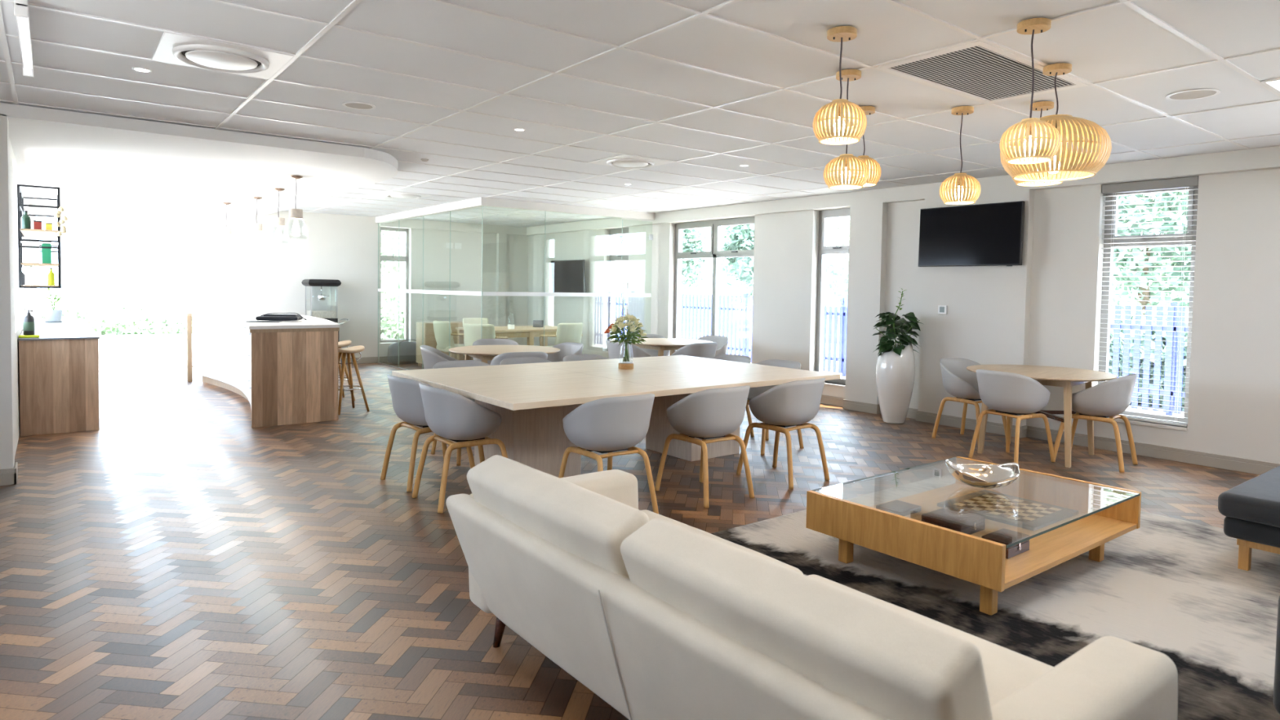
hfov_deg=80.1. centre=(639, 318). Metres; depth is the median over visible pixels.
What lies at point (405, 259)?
window
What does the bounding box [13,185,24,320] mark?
window
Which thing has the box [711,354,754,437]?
tub chair
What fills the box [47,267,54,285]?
bottle
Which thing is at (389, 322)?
hedge
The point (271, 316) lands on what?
laptop bag
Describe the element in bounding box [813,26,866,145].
pendant lamp
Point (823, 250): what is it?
window
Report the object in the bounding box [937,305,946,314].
thermostat
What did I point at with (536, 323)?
tablet
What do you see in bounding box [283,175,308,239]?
glass pendant
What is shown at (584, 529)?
cushion
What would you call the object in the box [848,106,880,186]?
pendant lamp
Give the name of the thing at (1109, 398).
tub chair
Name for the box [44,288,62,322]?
pot plant
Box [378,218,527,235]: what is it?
trim
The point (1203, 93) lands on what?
grille
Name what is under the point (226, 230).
glass pendant
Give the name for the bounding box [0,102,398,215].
ceiling
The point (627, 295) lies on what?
door
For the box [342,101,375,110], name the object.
ceiling speaker
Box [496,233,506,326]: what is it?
wall pier
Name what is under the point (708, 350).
tub chair
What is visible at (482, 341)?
tub chair
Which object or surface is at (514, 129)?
recessed light
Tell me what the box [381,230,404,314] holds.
leafy tree
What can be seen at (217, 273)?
wall
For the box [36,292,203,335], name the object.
hedge
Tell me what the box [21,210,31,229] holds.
bottle
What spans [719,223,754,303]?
leafy tree
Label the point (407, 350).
tub chair
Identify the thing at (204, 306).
ground
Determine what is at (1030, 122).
socket
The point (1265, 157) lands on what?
trim
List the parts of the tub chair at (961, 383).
leg, leg, leg, leg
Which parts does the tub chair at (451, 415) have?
leg, frame rail, leg, leg, leg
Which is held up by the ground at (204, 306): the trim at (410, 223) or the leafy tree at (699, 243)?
the leafy tree at (699, 243)
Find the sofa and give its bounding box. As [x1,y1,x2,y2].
[445,455,1177,719]
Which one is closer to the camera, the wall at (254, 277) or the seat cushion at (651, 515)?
the seat cushion at (651, 515)
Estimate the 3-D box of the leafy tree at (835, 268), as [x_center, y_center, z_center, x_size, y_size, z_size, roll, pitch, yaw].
[5.437,-0.862,18.342,2.570,3.595,2.784,-1,3,-38]
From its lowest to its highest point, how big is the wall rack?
0.923 m
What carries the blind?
attached to the window at (1105, 290)
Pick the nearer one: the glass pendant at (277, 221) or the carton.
the carton
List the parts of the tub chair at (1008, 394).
leg, frame rail, leg, leg, leg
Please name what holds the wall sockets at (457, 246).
attached to the wall at (254, 277)
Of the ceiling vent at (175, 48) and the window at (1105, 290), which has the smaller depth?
the ceiling vent at (175, 48)
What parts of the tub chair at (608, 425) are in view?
leg, leg, leg, frame rail, leg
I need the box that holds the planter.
[875,342,915,423]
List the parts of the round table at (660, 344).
leg, leg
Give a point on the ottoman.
(1251, 508)
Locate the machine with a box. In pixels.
[301,279,341,322]
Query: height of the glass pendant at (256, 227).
0.639 m
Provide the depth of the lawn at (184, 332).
21.89 m
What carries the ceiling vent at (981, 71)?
in the ceiling at (1116, 42)
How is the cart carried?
on the floor at (162, 576)
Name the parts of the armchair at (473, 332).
backrest, armrest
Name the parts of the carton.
lid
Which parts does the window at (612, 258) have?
sash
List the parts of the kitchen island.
panel, cupboard door, cupboard door, cupboard door, cupboard door, cupboard door, drawer, drawer, drawer, panel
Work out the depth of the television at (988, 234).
7.77 m
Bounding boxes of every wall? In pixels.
[0,114,14,469]
[8,138,30,456]
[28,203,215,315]
[214,213,220,311]
[218,210,528,362]
[377,206,620,369]
[527,168,1279,463]
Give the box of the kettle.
[316,286,328,300]
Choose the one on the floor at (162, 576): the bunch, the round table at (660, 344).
the round table at (660, 344)
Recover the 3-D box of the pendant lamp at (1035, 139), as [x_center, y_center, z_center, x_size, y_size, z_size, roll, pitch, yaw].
[1.708,-0.989,3.319,0.238,0.595,0.238,-1,3,-38]
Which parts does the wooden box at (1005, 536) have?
lid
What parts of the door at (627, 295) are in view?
handle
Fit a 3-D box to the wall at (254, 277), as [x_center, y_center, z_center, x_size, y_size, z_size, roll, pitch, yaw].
[-4.431,-0.522,13.952,5.770,2.604,0.250,-1,3,-38]
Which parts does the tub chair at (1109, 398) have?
leg, leg, leg, frame rail, leg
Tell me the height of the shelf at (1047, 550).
0.026 m
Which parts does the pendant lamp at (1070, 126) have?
bulb, lamp shade, cord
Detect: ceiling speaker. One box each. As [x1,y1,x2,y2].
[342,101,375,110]
[1165,88,1220,100]
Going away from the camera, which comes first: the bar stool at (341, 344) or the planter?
the planter
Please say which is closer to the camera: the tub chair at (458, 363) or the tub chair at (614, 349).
the tub chair at (458, 363)
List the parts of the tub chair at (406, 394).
leg, frame rail, leg, leg, leg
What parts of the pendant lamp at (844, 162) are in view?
bulb, lamp shade, cord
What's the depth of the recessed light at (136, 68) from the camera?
4.28 m
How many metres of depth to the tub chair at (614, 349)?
9.13 m
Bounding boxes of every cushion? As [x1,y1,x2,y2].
[466,455,649,577]
[619,518,993,719]
[640,509,803,573]
[808,575,1053,706]
[1217,466,1279,527]
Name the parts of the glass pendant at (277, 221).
bulb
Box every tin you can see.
[33,220,42,229]
[45,222,52,230]
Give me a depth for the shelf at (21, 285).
6.98 m
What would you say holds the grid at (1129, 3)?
attached to the ceiling at (1116, 42)
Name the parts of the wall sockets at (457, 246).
plate, plate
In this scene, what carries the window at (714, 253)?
in the wall at (1233, 411)
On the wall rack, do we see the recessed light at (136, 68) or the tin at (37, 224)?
the tin at (37, 224)
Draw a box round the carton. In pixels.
[41,241,51,263]
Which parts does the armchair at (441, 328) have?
backrest, seat, armrest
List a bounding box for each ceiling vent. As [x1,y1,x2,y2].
[151,31,293,79]
[375,191,432,199]
[497,212,544,217]
[588,155,672,168]
[875,40,1088,103]
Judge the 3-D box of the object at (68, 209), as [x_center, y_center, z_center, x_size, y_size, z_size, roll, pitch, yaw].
[-8.088,-0.547,11.904,2.620,2.704,0.150,-1,3,-38]
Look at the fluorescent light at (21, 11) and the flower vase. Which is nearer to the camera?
the fluorescent light at (21, 11)
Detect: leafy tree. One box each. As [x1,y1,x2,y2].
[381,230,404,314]
[616,226,711,295]
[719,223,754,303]
[824,216,849,319]
[1111,191,1191,322]
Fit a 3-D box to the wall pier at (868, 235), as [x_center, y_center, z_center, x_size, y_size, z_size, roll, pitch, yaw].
[2.672,-0.125,8.992,0.110,2.441,0.450,-1,3,-38]
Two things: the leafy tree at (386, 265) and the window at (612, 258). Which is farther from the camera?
the leafy tree at (386, 265)
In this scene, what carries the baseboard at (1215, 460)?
attached to the wall at (1233, 411)
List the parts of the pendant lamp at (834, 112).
bulb, lamp shade, cord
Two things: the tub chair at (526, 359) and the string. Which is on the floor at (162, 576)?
the tub chair at (526, 359)
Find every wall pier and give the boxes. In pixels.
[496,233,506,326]
[844,202,888,404]
[918,189,1034,426]
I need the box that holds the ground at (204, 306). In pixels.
[46,303,1183,417]
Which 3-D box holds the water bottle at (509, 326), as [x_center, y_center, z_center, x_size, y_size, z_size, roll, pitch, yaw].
[-2.028,0.013,11.974,0.106,0.290,0.106,-1,3,-38]
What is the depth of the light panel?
4.19 m
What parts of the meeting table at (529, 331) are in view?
leg, leg, leg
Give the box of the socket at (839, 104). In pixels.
[838,103,844,116]
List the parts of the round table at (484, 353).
leg, leg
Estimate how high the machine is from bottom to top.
0.715 m
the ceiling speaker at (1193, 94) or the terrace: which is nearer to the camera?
the ceiling speaker at (1193, 94)
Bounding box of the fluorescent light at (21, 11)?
[13,0,34,77]
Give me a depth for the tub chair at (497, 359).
7.46 m
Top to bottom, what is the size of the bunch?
0.401 m
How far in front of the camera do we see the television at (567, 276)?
13.96 m
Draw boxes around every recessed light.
[132,66,151,72]
[513,128,525,131]
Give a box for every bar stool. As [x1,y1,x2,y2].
[337,340,355,400]
[337,345,369,414]
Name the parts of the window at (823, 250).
sill, sash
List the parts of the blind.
rail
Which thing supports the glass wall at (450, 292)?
on the floor at (162, 576)
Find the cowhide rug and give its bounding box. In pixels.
[711,473,1279,719]
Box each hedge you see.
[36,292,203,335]
[381,262,404,339]
[615,273,1190,342]
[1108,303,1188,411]
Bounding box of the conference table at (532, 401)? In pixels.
[391,355,840,478]
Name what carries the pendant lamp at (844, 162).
hanging from the ceiling at (1116, 42)
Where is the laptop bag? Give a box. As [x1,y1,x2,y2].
[255,312,306,320]
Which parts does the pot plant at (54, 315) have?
pot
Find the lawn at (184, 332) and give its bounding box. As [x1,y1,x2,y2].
[111,315,195,335]
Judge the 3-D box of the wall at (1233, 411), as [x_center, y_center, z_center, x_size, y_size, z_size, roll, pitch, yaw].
[2.772,-0.211,9.147,0.260,2.604,16.680,-1,3,-38]
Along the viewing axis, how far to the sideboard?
6.99 m
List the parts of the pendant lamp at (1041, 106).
lamp shade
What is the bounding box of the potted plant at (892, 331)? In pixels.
[872,288,923,355]
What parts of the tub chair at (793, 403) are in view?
leg, leg, leg, frame rail, leg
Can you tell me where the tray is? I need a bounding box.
[306,310,336,318]
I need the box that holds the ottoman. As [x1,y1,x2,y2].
[1217,466,1279,570]
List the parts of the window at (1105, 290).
sill, sash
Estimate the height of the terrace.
0.135 m
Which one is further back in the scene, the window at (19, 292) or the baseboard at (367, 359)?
the baseboard at (367, 359)
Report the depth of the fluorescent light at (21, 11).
3.51 m
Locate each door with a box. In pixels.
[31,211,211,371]
[620,218,653,330]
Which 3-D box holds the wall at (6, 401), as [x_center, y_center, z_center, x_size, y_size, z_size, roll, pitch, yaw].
[-5.028,-0.114,4.766,1.678,2.520,0.230,-1,3,-38]
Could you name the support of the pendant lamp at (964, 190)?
hanging from the ceiling at (1116, 42)
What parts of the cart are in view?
push handle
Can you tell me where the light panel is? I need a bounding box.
[1260,77,1279,93]
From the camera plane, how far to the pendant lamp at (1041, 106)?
4.70 m
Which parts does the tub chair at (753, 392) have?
leg, leg, leg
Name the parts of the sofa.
leg, armrest, backrest, armrest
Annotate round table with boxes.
[448,344,559,363]
[622,337,712,355]
[966,364,1117,467]
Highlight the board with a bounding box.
[937,489,1078,531]
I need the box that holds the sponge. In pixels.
[17,334,39,337]
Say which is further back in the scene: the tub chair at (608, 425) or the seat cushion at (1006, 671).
the tub chair at (608, 425)
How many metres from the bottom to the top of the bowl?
0.134 m
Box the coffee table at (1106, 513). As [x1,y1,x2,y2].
[805,456,1141,615]
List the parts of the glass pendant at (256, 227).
bulb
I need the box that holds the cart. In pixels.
[336,318,349,342]
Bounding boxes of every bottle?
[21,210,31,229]
[22,310,34,335]
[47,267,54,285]
[507,324,514,328]
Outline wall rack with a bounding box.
[17,184,61,288]
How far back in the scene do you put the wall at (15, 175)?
6.49 m
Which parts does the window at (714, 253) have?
sash, sash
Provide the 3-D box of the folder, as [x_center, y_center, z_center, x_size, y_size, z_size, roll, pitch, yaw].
[-4.026,0.027,8.150,0.320,0.008,0.220,0,2,-18]
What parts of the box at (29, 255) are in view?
lid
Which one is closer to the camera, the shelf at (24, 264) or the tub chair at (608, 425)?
the tub chair at (608, 425)
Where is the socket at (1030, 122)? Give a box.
[1025,122,1035,136]
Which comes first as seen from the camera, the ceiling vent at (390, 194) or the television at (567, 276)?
the ceiling vent at (390, 194)
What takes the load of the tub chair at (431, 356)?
on the floor at (162, 576)
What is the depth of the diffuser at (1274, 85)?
4.20 m
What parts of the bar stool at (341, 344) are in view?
leg, seat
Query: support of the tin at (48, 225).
on the wall rack
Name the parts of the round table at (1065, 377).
leg, leg, leg, leg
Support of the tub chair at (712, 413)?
on the floor at (162, 576)
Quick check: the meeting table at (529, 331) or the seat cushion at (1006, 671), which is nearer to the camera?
the seat cushion at (1006, 671)
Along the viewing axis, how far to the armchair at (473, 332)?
10.95 m
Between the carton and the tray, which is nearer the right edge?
the tray
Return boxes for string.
[53,206,68,235]
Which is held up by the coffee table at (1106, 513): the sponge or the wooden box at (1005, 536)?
the wooden box at (1005, 536)
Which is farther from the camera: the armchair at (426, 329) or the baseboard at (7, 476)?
the armchair at (426, 329)
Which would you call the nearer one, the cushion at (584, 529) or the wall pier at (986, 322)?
the cushion at (584, 529)
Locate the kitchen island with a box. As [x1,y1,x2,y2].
[185,311,340,427]
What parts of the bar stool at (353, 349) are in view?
leg, leg, leg, seat, leg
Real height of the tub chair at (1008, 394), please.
0.779 m
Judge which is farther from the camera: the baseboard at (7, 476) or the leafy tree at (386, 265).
the leafy tree at (386, 265)
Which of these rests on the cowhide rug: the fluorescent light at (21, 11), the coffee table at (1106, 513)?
the coffee table at (1106, 513)
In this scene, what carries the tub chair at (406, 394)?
on the floor at (162, 576)
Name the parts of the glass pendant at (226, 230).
bulb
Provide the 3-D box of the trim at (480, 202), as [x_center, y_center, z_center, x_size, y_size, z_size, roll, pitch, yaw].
[-2.233,-1.686,12.769,2.990,0.107,4.210,-1,3,-38]
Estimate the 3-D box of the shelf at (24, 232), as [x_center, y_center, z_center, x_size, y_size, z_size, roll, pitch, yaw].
[-5.834,-0.830,7.401,0.272,0.014,1.280,-1,3,-38]
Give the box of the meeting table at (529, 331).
[455,325,557,359]
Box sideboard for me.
[17,319,99,436]
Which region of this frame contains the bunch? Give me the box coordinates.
[604,313,647,361]
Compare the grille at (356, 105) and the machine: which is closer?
the grille at (356, 105)
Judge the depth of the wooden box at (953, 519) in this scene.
3.94 m
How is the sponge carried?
on the sideboard
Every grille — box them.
[345,102,373,109]
[1169,89,1216,99]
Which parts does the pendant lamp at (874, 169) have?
cord, lamp shade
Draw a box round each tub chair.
[380,373,475,491]
[386,339,417,364]
[412,382,507,513]
[420,345,457,368]
[431,360,490,465]
[472,338,519,364]
[490,351,547,365]
[499,356,551,364]
[546,342,583,404]
[558,393,658,513]
[562,354,608,361]
[606,340,651,359]
[634,333,669,356]
[654,385,754,507]
[671,342,717,358]
[696,335,728,356]
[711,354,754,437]
[736,377,829,488]
[746,359,804,454]
[931,357,1010,444]
[968,368,1055,463]
[1050,373,1137,472]
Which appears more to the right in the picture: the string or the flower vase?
the flower vase
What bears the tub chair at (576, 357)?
on the floor at (162, 576)
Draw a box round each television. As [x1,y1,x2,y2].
[551,259,586,293]
[918,200,1025,266]
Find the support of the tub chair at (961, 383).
on the floor at (162, 576)
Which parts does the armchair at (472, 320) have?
backrest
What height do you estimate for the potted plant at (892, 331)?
0.772 m
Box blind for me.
[1096,176,1199,426]
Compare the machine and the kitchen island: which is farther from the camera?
the machine
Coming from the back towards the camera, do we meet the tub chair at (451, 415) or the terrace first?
the terrace
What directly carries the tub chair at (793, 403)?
on the floor at (162, 576)
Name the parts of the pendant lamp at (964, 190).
bulb, lamp shade, cord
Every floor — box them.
[0,362,1258,719]
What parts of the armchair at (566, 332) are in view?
armrest, backrest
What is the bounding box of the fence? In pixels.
[614,292,1187,416]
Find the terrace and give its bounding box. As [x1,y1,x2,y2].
[101,333,194,368]
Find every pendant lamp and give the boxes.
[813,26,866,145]
[823,69,868,189]
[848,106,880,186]
[939,106,981,204]
[999,17,1060,164]
[1000,62,1111,182]
[1011,101,1068,186]
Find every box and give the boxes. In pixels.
[22,236,39,262]
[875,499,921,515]
[921,506,985,534]
[982,528,1029,559]
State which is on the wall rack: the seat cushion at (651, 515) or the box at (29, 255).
the box at (29, 255)
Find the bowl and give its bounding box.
[945,459,1019,488]
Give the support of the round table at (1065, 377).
on the floor at (162, 576)
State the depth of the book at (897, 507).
4.25 m
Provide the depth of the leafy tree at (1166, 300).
12.79 m
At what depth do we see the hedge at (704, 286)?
27.30 m
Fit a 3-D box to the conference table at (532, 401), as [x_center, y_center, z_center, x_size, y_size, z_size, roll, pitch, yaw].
[-0.157,0.799,6.104,3.000,0.740,1.982,-1,3,-38]
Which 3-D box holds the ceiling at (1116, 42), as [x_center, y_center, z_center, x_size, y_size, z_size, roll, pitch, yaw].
[-0.956,-1.527,6.159,9.860,0.150,16.630,-1,3,-38]
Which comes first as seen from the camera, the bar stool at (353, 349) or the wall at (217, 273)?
the bar stool at (353, 349)
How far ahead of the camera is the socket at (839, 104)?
3.45 m
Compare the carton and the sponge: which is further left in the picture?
the sponge
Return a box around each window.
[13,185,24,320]
[380,226,408,342]
[602,227,628,353]
[673,216,755,351]
[814,208,849,387]
[1097,186,1198,431]
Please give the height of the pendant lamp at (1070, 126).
0.565 m
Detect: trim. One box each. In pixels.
[0,0,1279,226]
[375,196,654,222]
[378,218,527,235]
[526,145,1279,235]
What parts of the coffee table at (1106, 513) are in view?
leg, panel, leg, panel, leg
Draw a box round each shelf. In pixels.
[20,228,58,237]
[20,262,58,266]
[21,284,59,286]
[869,483,1137,589]
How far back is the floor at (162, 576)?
4.14 m
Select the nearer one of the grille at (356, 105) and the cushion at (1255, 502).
the cushion at (1255, 502)
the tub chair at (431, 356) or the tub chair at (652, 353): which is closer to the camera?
the tub chair at (431, 356)
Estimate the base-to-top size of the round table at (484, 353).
0.740 m
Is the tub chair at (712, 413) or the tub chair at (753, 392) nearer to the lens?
the tub chair at (712, 413)
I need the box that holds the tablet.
[533,320,543,327]
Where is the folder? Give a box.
[245,320,281,322]
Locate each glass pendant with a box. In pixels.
[217,202,235,248]
[247,196,266,247]
[267,187,289,244]
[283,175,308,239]
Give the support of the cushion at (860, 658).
on the sofa
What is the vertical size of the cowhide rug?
0.010 m
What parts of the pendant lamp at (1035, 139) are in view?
lamp shade, bulb, cord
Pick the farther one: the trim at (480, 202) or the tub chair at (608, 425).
the trim at (480, 202)
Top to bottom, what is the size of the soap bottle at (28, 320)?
0.226 m
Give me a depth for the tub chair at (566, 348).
8.85 m
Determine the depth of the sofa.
1.85 m
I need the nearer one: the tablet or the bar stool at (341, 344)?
the bar stool at (341, 344)
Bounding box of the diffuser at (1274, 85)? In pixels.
[1267,80,1279,90]
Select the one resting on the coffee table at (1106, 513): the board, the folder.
the board
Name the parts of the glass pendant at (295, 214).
cord, bulb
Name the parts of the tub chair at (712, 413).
leg, leg, leg, frame rail, leg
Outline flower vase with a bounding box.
[617,345,633,369]
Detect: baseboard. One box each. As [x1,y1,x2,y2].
[0,462,17,486]
[340,355,388,364]
[820,395,1279,475]
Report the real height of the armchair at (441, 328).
0.862 m
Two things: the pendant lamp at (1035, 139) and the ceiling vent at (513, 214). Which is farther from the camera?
the ceiling vent at (513, 214)
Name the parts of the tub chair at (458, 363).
leg, leg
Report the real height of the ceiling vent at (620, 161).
0.029 m
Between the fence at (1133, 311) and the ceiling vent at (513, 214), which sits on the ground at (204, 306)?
the fence at (1133, 311)
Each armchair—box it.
[416,321,473,366]
[432,320,464,356]
[462,317,488,358]
[462,323,507,358]
[539,322,582,346]
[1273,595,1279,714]
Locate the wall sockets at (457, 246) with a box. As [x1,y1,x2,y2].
[445,242,461,248]
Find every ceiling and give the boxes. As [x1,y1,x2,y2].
[0,0,1279,226]
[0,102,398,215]
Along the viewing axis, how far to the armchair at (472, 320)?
12.99 m
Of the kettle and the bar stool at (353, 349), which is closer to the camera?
the bar stool at (353, 349)
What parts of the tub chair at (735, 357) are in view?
leg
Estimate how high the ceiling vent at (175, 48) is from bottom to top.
0.029 m

